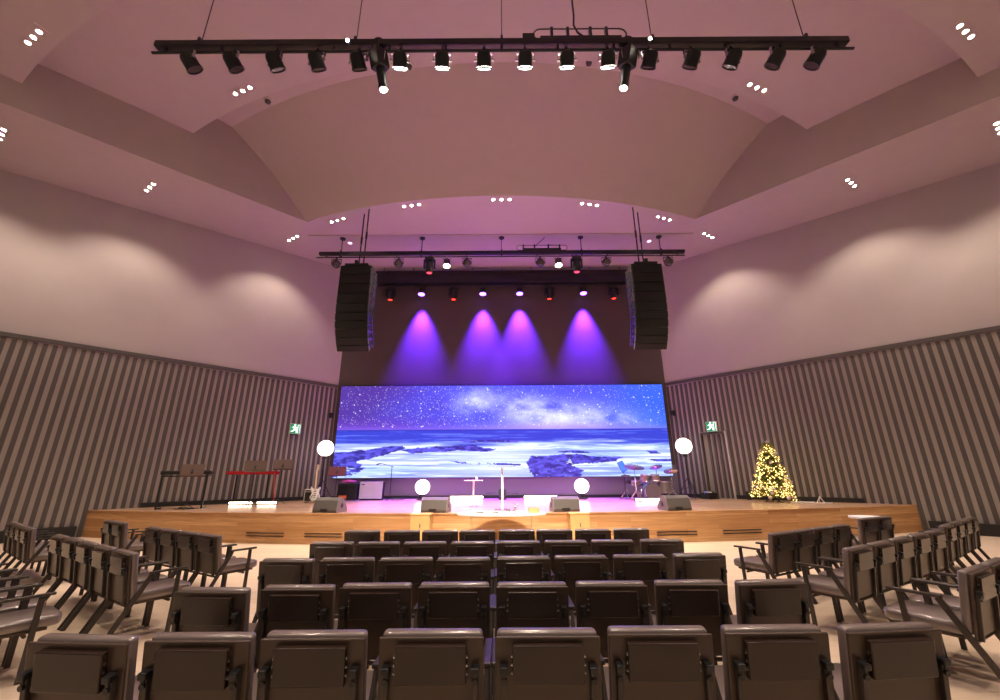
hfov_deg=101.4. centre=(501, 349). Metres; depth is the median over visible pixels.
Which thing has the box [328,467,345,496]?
music stand
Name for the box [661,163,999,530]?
wall
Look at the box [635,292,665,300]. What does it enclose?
grille
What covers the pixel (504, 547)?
chair
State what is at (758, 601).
chair
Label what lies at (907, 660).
chair
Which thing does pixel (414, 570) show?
chair
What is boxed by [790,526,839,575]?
chair
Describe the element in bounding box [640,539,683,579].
chair
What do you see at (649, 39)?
light
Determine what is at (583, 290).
light
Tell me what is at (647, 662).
chair
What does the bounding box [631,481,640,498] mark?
snare drum
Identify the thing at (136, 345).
wall
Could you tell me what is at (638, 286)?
grille
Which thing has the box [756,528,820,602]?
chair
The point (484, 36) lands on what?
recessed light
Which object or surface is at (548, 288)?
light
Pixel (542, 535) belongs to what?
chair
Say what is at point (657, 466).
cymbal
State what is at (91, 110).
ceiling
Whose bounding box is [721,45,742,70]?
spotlight
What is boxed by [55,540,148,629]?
chair
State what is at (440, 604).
chair
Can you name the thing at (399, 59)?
spotlight
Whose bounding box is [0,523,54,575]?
chair
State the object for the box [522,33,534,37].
junction box
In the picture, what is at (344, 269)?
grille
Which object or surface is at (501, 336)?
wall
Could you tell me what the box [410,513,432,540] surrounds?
plinth
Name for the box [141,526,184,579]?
chair
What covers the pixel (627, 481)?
shelf
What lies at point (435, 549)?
chair
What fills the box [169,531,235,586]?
chair
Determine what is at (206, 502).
trim
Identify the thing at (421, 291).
light
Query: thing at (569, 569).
chair
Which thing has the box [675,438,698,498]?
globe lamp
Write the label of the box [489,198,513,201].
recessed light
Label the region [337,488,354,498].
grille
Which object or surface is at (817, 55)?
spotlight
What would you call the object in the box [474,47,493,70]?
spotlight
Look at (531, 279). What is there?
header bar
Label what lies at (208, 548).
chair
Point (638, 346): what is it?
grille
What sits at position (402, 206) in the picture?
recessed light
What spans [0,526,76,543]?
baseboard
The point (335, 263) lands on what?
lamp
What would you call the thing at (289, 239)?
recessed light
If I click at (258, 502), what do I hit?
bar
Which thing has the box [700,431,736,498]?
door
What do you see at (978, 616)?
chair
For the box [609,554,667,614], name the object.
chair
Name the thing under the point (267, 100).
ceiling sensor
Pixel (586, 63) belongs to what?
ceiling sensor
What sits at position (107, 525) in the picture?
chair
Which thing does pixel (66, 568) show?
chair
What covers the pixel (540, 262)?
lamp
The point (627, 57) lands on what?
spotlight
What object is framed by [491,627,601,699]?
chair
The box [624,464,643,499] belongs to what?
cymbal
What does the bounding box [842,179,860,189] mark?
recessed light
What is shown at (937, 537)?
chair
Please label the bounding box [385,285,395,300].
light
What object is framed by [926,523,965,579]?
chair
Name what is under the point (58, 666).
chair
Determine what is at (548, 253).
bar
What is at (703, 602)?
chair
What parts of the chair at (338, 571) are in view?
backrest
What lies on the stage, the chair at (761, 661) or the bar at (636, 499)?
the bar at (636, 499)
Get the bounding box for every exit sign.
[289,423,300,434]
[705,421,717,432]
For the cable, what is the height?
1.018 m
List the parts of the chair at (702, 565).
backrest, post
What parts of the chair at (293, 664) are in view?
post, post, seat, leg, armrest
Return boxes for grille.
[304,492,311,500]
[336,304,366,311]
[336,313,365,319]
[336,321,365,328]
[336,330,365,336]
[336,338,366,344]
[337,293,367,302]
[337,346,367,350]
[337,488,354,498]
[338,284,368,292]
[340,275,369,282]
[341,266,370,273]
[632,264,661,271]
[633,273,662,281]
[634,282,663,290]
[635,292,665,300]
[636,302,666,309]
[636,344,666,348]
[637,311,666,317]
[637,319,667,326]
[637,328,666,334]
[637,336,666,342]
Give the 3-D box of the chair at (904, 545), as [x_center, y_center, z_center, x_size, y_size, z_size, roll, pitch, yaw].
[4.687,2.735,5.012,0.569,0.862,0.759,10,-20,-29]
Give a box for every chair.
[0,521,54,571]
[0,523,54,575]
[0,563,20,586]
[0,569,32,599]
[0,575,45,666]
[0,583,61,685]
[8,525,55,579]
[14,527,57,580]
[16,633,139,699]
[32,534,93,600]
[45,537,107,607]
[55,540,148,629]
[59,544,167,633]
[82,549,190,633]
[100,520,144,554]
[110,521,148,569]
[137,632,257,699]
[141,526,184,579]
[157,528,203,586]
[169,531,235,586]
[170,587,258,655]
[189,533,256,586]
[252,558,314,622]
[254,584,337,671]
[256,629,378,699]
[309,541,353,583]
[318,557,377,618]
[338,582,417,665]
[344,530,380,556]
[355,541,399,581]
[367,557,435,668]
[377,628,492,699]
[384,530,419,556]
[402,541,449,581]
[417,581,494,699]
[422,530,457,556]
[436,557,494,593]
[450,541,496,621]
[459,530,496,551]
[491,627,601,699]
[493,581,568,637]
[494,555,551,594]
[496,540,540,567]
[497,529,534,542]
[536,529,572,554]
[541,540,587,580]
[551,555,608,615]
[568,581,649,662]
[575,529,610,554]
[588,539,634,580]
[601,625,716,699]
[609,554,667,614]
[613,528,649,553]
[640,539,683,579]
[649,579,729,661]
[668,552,732,614]
[714,578,810,664]
[714,624,834,699]
[733,531,817,603]
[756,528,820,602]
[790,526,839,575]
[794,544,895,625]
[809,524,853,572]
[819,540,907,621]
[832,621,951,699]
[840,517,880,567]
[841,536,920,611]
[850,516,894,539]
[882,532,944,602]
[883,564,999,679]
[909,557,999,657]
[910,521,974,578]
[911,529,957,595]
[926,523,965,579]
[927,518,982,563]
[931,516,990,565]
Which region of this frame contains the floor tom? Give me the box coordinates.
[657,482,670,494]
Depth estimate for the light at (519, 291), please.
19.05 m
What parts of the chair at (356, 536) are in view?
backrest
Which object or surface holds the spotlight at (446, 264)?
hanging from the bar at (548, 253)
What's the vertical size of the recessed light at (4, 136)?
0.022 m
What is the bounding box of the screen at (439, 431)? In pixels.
[331,384,672,477]
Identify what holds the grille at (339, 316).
attached to the array at (356, 293)
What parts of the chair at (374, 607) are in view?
post, backrest, post, leg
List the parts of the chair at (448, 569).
backrest, leg, armrest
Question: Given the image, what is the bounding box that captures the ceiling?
[0,0,999,270]
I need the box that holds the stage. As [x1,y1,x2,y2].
[82,497,923,543]
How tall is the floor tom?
0.621 m
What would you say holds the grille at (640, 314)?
attached to the array at (645, 285)
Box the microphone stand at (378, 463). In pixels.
[376,463,393,499]
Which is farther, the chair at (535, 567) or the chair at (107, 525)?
the chair at (107, 525)
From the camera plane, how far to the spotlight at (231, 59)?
7.41 m
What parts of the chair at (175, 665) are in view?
post, post, seat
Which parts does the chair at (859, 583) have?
leg, armrest, seat, armrest, leg, seat frame, leg, backrest, post, post, leg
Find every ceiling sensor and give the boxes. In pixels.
[263,96,272,104]
[407,62,413,69]
[584,61,592,66]
[730,94,739,101]
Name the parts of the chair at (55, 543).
leg, post, leg, post, backrest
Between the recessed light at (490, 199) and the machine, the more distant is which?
the machine
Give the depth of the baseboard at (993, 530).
10.80 m
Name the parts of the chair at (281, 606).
post, backrest, post, seat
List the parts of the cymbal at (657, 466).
plate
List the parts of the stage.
power strip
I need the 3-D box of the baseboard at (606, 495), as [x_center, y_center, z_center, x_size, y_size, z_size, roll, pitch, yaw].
[0.038,6.032,16.841,14.171,0.110,0.040,0,-17,0]
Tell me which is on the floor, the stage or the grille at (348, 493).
the stage
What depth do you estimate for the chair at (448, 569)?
3.82 m
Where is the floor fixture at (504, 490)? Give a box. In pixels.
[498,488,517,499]
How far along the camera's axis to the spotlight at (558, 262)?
16.05 m
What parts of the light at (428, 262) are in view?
yoke arm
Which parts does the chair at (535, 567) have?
backrest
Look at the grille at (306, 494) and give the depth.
14.73 m
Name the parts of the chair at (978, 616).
leg, armrest, seat, leg, armrest, seat frame, leg, backrest, leg, post, post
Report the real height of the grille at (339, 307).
0.260 m
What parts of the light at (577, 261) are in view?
yoke arm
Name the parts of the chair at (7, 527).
post, leg, leg, leg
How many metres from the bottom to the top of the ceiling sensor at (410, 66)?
0.130 m
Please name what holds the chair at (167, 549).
on the floor
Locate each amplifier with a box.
[303,487,319,502]
[337,482,359,500]
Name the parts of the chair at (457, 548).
backrest, leg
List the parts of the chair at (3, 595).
leg, armrest, armrest, seat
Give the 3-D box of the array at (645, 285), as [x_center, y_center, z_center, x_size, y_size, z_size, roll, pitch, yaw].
[4.704,-2.493,13.652,1.054,5.161,0.946,0,-17,0]
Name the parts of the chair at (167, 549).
post, backrest, post, leg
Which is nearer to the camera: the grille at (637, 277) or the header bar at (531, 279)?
the grille at (637, 277)
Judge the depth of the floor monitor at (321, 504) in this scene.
10.51 m
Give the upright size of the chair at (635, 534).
0.862 m
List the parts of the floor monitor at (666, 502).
panel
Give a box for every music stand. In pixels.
[177,464,205,509]
[242,461,266,506]
[273,459,292,502]
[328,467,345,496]
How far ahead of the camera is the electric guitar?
14.33 m
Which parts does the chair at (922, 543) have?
backrest, post, post, leg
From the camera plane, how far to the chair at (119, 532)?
7.15 m
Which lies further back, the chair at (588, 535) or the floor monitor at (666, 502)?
the floor monitor at (666, 502)
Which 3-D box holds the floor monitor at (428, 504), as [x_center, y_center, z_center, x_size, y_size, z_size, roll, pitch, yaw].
[-1.676,3.969,10.515,0.700,0.360,0.511,-2,-17,7]
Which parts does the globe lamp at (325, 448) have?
globe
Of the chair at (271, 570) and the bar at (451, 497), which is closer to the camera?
the chair at (271, 570)
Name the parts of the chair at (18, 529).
post, leg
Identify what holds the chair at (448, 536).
on the floor
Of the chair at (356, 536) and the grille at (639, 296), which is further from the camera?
the grille at (639, 296)
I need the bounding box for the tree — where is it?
[748,440,799,501]
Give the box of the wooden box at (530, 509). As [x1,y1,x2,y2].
[528,507,538,512]
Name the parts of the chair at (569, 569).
backrest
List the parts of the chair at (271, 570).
leg, post, backrest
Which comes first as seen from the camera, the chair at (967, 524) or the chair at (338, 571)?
the chair at (338, 571)
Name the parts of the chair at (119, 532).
post, backrest, leg, seat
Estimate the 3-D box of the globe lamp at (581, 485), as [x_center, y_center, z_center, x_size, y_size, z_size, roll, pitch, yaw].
[3.104,5.361,15.817,0.560,0.760,0.560,0,-17,0]
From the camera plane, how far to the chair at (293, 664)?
1.96 m
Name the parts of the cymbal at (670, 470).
plate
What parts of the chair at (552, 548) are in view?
backrest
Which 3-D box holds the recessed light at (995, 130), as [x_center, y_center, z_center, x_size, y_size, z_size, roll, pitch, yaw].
[12.804,-5.720,10.546,0.860,0.022,0.260,11,-20,-32]
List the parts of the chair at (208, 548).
leg, post, backrest, post, leg, seat frame, leg, seat, armrest, leg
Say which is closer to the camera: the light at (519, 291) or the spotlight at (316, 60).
the spotlight at (316, 60)
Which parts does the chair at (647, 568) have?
backrest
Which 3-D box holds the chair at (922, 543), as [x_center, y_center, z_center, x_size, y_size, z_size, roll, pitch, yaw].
[5.202,2.823,5.308,0.569,0.862,0.759,10,-20,-30]
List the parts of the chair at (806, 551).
post, backrest, post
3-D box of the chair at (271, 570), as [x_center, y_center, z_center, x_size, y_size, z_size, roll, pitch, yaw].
[-2.008,2.462,3.987,0.569,0.862,0.759,-1,-17,3]
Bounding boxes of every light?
[0,129,11,143]
[17,22,50,50]
[140,183,157,193]
[227,82,258,98]
[284,236,300,241]
[326,218,348,224]
[345,38,351,45]
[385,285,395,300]
[398,203,424,208]
[417,285,425,295]
[423,256,435,273]
[449,285,458,299]
[478,285,486,295]
[484,36,519,37]
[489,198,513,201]
[516,285,522,295]
[544,284,553,299]
[570,255,582,272]
[577,202,602,207]
[579,284,587,294]
[608,284,618,298]
[646,36,651,43]
[652,216,675,221]
[700,233,716,239]
[741,78,771,95]
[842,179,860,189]
[948,16,981,44]
[989,122,999,137]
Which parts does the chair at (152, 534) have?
post, post, backrest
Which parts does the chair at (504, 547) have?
backrest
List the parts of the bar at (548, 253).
hanger rod, hanger rod, hanger rod, hanger rod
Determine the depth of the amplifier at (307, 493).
14.74 m
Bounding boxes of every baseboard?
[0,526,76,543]
[331,494,674,498]
[928,521,999,536]
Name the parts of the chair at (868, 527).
leg, backrest, post, post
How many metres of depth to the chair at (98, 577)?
4.60 m
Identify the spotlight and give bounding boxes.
[179,49,202,74]
[222,48,244,73]
[265,48,285,73]
[308,48,326,72]
[348,48,367,71]
[367,37,389,92]
[390,47,409,71]
[432,47,451,70]
[443,256,450,267]
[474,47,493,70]
[515,47,534,70]
[554,255,562,267]
[557,46,576,70]
[598,46,617,70]
[617,35,639,91]
[640,46,658,69]
[681,46,700,70]
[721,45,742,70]
[764,45,785,70]
[803,45,826,70]
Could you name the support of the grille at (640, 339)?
attached to the array at (645, 285)
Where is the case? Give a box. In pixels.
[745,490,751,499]
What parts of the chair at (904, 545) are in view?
backrest, post, seat frame, post, leg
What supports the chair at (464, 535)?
on the floor
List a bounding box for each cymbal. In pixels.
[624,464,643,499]
[650,464,662,494]
[664,468,677,494]
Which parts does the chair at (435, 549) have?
backrest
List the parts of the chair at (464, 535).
backrest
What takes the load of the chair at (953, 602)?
on the floor
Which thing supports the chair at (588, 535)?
on the floor
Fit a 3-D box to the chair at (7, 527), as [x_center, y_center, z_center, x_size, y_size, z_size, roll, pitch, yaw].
[-8.615,3.556,7.407,0.569,0.862,0.759,-12,-20,33]
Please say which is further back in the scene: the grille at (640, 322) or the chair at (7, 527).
the grille at (640, 322)
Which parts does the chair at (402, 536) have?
backrest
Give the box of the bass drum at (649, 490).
[640,474,660,497]
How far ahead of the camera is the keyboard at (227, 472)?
14.12 m
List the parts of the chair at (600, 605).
armrest, leg, post, backrest, post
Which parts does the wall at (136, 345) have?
groove panel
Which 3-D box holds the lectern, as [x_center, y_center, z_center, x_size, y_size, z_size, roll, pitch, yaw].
[0.023,3.704,10.997,0.740,1.129,0.420,0,-17,0]
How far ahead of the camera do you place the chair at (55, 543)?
5.52 m
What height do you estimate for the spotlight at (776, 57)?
0.492 m
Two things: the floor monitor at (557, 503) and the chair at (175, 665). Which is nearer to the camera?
the chair at (175, 665)
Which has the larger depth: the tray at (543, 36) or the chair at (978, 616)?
the tray at (543, 36)
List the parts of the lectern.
post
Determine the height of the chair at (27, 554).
0.862 m
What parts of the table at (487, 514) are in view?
leg, under frame, leg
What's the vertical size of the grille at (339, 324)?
0.222 m
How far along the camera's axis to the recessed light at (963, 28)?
8.80 m
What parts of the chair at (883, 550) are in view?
seat, leg, leg, backrest, post, seat frame, leg, post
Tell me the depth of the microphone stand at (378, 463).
16.15 m
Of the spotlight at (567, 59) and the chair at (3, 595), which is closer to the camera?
the chair at (3, 595)
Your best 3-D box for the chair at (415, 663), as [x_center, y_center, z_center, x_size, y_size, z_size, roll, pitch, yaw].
[-0.339,1.886,2.151,0.569,0.862,0.759,0,-17,0]
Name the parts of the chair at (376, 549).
backrest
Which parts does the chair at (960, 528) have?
post, post, leg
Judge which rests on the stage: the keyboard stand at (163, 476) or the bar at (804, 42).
the keyboard stand at (163, 476)
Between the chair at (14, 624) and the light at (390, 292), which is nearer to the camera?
the chair at (14, 624)
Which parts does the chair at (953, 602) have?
seat, armrest, leg, armrest, leg, backrest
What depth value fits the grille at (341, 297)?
12.96 m
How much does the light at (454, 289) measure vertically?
0.735 m
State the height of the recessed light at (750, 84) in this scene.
0.022 m
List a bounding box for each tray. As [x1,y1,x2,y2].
[517,237,566,249]
[523,248,560,249]
[533,0,626,37]
[540,35,621,37]
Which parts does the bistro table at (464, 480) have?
post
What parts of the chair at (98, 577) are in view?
leg, post, leg, post, backrest, leg, leg, seat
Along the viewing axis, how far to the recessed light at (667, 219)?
15.03 m
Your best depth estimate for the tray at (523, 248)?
16.22 m
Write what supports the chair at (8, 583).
on the floor
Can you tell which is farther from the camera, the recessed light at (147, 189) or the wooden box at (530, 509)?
the recessed light at (147, 189)
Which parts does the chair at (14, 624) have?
leg, armrest, seat frame, armrest, leg, seat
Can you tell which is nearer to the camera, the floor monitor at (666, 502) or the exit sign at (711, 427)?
the floor monitor at (666, 502)
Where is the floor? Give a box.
[0,532,999,699]
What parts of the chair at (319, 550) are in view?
backrest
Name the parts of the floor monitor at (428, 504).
panel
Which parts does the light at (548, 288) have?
yoke arm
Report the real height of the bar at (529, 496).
0.130 m
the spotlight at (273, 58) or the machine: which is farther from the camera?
the machine
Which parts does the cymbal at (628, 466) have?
plate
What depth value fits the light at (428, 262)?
16.02 m
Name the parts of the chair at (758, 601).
seat, post, backrest, post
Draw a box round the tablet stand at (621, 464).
[617,461,631,499]
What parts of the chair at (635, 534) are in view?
backrest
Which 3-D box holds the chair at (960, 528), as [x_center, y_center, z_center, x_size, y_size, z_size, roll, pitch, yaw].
[7.054,3.194,6.550,0.569,0.862,0.759,11,-21,-33]
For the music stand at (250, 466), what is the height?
1.391 m
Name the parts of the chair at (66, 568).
leg, post, leg, post, backrest, leg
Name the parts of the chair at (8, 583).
seat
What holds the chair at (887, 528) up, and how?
on the floor
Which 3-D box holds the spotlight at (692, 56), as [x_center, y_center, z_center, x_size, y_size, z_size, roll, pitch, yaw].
[3.481,-5.362,7.526,0.347,0.492,0.346,-9,-19,27]
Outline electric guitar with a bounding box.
[309,465,320,500]
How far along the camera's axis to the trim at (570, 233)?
16.17 m
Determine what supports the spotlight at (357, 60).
hanging from the bar at (804, 42)
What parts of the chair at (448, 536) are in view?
backrest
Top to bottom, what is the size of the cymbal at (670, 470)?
1.107 m
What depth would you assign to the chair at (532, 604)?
2.88 m
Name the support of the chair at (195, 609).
on the floor
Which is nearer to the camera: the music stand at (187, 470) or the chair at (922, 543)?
the chair at (922, 543)
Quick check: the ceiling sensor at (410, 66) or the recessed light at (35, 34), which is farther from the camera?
the ceiling sensor at (410, 66)
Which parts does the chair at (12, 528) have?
leg, post, leg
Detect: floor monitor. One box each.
[312,497,346,512]
[420,497,451,512]
[549,496,579,511]
[657,495,691,510]
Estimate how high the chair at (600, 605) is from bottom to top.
0.862 m
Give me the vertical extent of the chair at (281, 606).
0.862 m
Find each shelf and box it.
[621,475,631,483]
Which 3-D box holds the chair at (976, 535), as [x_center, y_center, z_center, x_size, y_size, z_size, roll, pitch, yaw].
[8.039,3.390,7.207,0.569,0.862,0.759,11,-21,-33]
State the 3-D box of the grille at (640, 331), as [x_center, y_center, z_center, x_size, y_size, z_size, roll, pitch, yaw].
[4.716,-0.583,12.800,0.940,0.214,0.094,0,-17,0]
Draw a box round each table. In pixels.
[457,511,545,529]
[464,480,482,506]
[848,515,876,518]
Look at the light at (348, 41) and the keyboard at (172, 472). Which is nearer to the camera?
the light at (348, 41)
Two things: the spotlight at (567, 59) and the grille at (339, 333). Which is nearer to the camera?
the spotlight at (567, 59)
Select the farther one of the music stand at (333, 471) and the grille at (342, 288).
the music stand at (333, 471)
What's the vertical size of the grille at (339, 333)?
0.214 m
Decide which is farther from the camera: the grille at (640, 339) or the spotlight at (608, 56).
the grille at (640, 339)
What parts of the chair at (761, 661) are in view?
leg, seat, post, post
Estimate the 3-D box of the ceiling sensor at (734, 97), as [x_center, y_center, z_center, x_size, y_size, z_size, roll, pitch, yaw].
[7.221,-7.763,12.640,0.260,0.130,0.256,0,-17,0]
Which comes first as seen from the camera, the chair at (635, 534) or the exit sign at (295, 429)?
the chair at (635, 534)
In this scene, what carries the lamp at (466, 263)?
hanging from the bar at (548, 253)
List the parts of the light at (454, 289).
yoke arm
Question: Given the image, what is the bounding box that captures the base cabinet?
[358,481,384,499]
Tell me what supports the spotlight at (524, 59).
hanging from the bar at (804, 42)
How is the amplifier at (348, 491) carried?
on the stage
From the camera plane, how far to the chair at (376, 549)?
4.78 m
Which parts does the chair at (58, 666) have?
post, post, seat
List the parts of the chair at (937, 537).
backrest, post, post, leg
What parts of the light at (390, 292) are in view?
yoke arm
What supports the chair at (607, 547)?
on the floor
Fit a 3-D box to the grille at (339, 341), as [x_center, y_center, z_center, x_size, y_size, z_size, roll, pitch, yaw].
[-4.702,-0.269,12.836,0.940,0.195,0.114,0,-17,0]
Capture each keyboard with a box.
[160,470,213,474]
[226,471,279,474]
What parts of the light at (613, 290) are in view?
yoke arm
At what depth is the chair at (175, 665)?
1.94 m
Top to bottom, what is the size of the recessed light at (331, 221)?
0.022 m
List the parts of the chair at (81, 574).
leg, leg, post, post, backrest, seat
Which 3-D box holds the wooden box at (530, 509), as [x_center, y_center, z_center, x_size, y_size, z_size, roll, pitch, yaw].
[0.743,3.705,9.468,0.240,0.110,0.160,0,-17,0]
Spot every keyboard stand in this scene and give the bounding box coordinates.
[154,475,210,509]
[231,474,269,504]
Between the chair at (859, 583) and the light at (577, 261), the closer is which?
the chair at (859, 583)
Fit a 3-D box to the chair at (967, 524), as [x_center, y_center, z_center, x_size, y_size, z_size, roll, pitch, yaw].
[7.546,3.292,6.878,0.569,0.862,0.759,11,-20,-33]
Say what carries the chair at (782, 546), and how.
on the floor
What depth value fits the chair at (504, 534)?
5.84 m
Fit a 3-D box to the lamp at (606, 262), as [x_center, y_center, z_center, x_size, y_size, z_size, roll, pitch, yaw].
[4.128,-3.514,16.141,0.335,0.475,0.340,-14,-22,38]
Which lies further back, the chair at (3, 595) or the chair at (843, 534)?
the chair at (843, 534)
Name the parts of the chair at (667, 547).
backrest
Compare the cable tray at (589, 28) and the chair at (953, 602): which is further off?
the cable tray at (589, 28)
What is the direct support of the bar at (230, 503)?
on the stage
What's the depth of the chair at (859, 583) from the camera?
4.29 m
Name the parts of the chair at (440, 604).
post, backrest, post, leg, armrest, leg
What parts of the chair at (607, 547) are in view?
backrest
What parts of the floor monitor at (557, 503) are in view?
panel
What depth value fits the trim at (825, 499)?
13.64 m
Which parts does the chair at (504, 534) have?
backrest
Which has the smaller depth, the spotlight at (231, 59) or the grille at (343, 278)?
the spotlight at (231, 59)
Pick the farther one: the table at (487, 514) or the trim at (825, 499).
the trim at (825, 499)
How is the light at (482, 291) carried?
hanging from the header bar at (531, 279)
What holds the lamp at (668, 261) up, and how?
hanging from the bar at (548, 253)
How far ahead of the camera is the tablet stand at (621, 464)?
15.52 m
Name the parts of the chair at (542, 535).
backrest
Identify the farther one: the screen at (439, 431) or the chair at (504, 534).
the screen at (439, 431)
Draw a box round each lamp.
[317,440,333,496]
[331,257,341,268]
[394,256,403,267]
[415,479,429,499]
[462,256,471,267]
[535,255,544,266]
[574,478,588,498]
[601,255,610,266]
[663,255,673,265]
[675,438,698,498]
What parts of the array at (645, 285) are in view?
chain, chain, fly frame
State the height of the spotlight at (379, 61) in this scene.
1.112 m
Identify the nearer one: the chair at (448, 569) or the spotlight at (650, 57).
the chair at (448, 569)
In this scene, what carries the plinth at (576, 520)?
on the floor
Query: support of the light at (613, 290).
hanging from the header bar at (531, 279)
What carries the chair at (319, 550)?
on the floor
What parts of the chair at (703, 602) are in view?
leg, seat, post, backrest, seat frame, post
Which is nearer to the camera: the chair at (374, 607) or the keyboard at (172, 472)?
the chair at (374, 607)
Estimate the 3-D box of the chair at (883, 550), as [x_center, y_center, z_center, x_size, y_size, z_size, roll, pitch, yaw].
[4.173,2.647,4.715,0.569,0.862,0.759,9,-20,-29]
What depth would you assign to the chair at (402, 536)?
5.81 m
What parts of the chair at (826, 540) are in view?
backrest, post, post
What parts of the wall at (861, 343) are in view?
groove panel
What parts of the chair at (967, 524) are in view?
post, post, leg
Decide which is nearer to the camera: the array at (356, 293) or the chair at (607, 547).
the chair at (607, 547)
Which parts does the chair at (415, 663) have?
post, backrest, post, leg, armrest, leg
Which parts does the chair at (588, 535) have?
backrest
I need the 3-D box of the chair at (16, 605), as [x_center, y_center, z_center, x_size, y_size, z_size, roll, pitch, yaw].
[-4.747,2.404,3.742,0.569,0.862,0.759,-12,-20,32]
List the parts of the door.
frame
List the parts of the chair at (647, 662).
armrest, leg, seat, post, post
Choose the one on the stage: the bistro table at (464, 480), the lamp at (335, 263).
the bistro table at (464, 480)
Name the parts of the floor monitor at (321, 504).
panel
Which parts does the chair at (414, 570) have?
backrest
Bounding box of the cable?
[273,473,274,500]
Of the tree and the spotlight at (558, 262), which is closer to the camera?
the tree
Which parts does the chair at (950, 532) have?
backrest, post, leg, post, leg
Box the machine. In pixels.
[701,490,718,498]
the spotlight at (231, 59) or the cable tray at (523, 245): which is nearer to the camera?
the spotlight at (231, 59)
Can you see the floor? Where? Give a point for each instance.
(971, 678)
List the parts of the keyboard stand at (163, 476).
frame, frame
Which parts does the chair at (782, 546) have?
leg, armrest, seat, leg, seat frame, leg, post, backrest, post, leg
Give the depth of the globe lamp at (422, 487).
15.65 m
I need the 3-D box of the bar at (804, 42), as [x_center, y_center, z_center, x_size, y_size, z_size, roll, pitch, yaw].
[0.018,-6.690,7.918,12.960,2.474,0.150,0,-17,0]
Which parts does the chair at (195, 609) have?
post, backrest, post, seat, leg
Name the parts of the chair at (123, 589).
leg, post, post, backrest, leg, seat frame, leg, armrest, seat, armrest, leg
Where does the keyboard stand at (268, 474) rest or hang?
on the stage
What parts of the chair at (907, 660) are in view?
leg, seat, post, post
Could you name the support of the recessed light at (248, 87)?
in the ceiling
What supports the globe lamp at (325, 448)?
on the stage
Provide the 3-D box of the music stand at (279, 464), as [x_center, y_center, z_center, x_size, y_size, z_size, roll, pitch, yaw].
[-7.670,4.559,14.212,0.600,1.471,0.397,9,-19,-27]
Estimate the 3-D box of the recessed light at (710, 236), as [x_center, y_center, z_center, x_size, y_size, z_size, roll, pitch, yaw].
[8.281,-4.585,16.389,0.860,0.022,0.260,10,-20,-30]
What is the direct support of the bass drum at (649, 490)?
on the stage
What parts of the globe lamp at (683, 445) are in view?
globe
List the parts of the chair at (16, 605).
leg, leg, armrest, armrest, seat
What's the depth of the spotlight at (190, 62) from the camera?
7.41 m
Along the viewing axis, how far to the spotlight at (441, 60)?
7.42 m
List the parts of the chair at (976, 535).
post, post, leg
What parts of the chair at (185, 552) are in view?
leg, post, backrest, post, leg, leg, seat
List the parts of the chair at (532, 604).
armrest, leg, post, backrest, post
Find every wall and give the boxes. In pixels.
[0,169,341,536]
[326,270,678,497]
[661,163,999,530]
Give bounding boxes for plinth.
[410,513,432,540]
[567,512,589,539]
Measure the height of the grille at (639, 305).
0.260 m
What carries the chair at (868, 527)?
on the floor
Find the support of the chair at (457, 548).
on the floor
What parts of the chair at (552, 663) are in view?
armrest, leg, post, backrest, post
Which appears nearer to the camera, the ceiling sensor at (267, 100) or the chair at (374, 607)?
the chair at (374, 607)
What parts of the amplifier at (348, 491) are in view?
control panel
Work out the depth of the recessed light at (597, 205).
14.05 m
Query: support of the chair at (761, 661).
on the floor
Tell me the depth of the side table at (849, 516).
8.32 m
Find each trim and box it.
[140,496,325,507]
[308,233,692,235]
[680,493,864,502]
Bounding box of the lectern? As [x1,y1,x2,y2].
[488,466,515,510]
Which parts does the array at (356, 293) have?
fly frame, chain, chain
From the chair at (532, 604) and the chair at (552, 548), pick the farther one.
the chair at (552, 548)
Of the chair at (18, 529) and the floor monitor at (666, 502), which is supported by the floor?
the chair at (18, 529)
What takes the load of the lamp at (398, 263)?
hanging from the bar at (548, 253)
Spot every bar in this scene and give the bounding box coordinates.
[151,0,854,54]
[228,501,253,504]
[256,501,277,504]
[316,235,684,257]
[377,267,625,286]
[450,496,482,499]
[524,495,556,498]
[635,498,659,501]
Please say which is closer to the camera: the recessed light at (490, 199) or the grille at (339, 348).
the grille at (339, 348)
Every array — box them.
[335,209,377,351]
[625,207,668,349]
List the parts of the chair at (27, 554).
post, post, backrest, leg, seat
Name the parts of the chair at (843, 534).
backrest, post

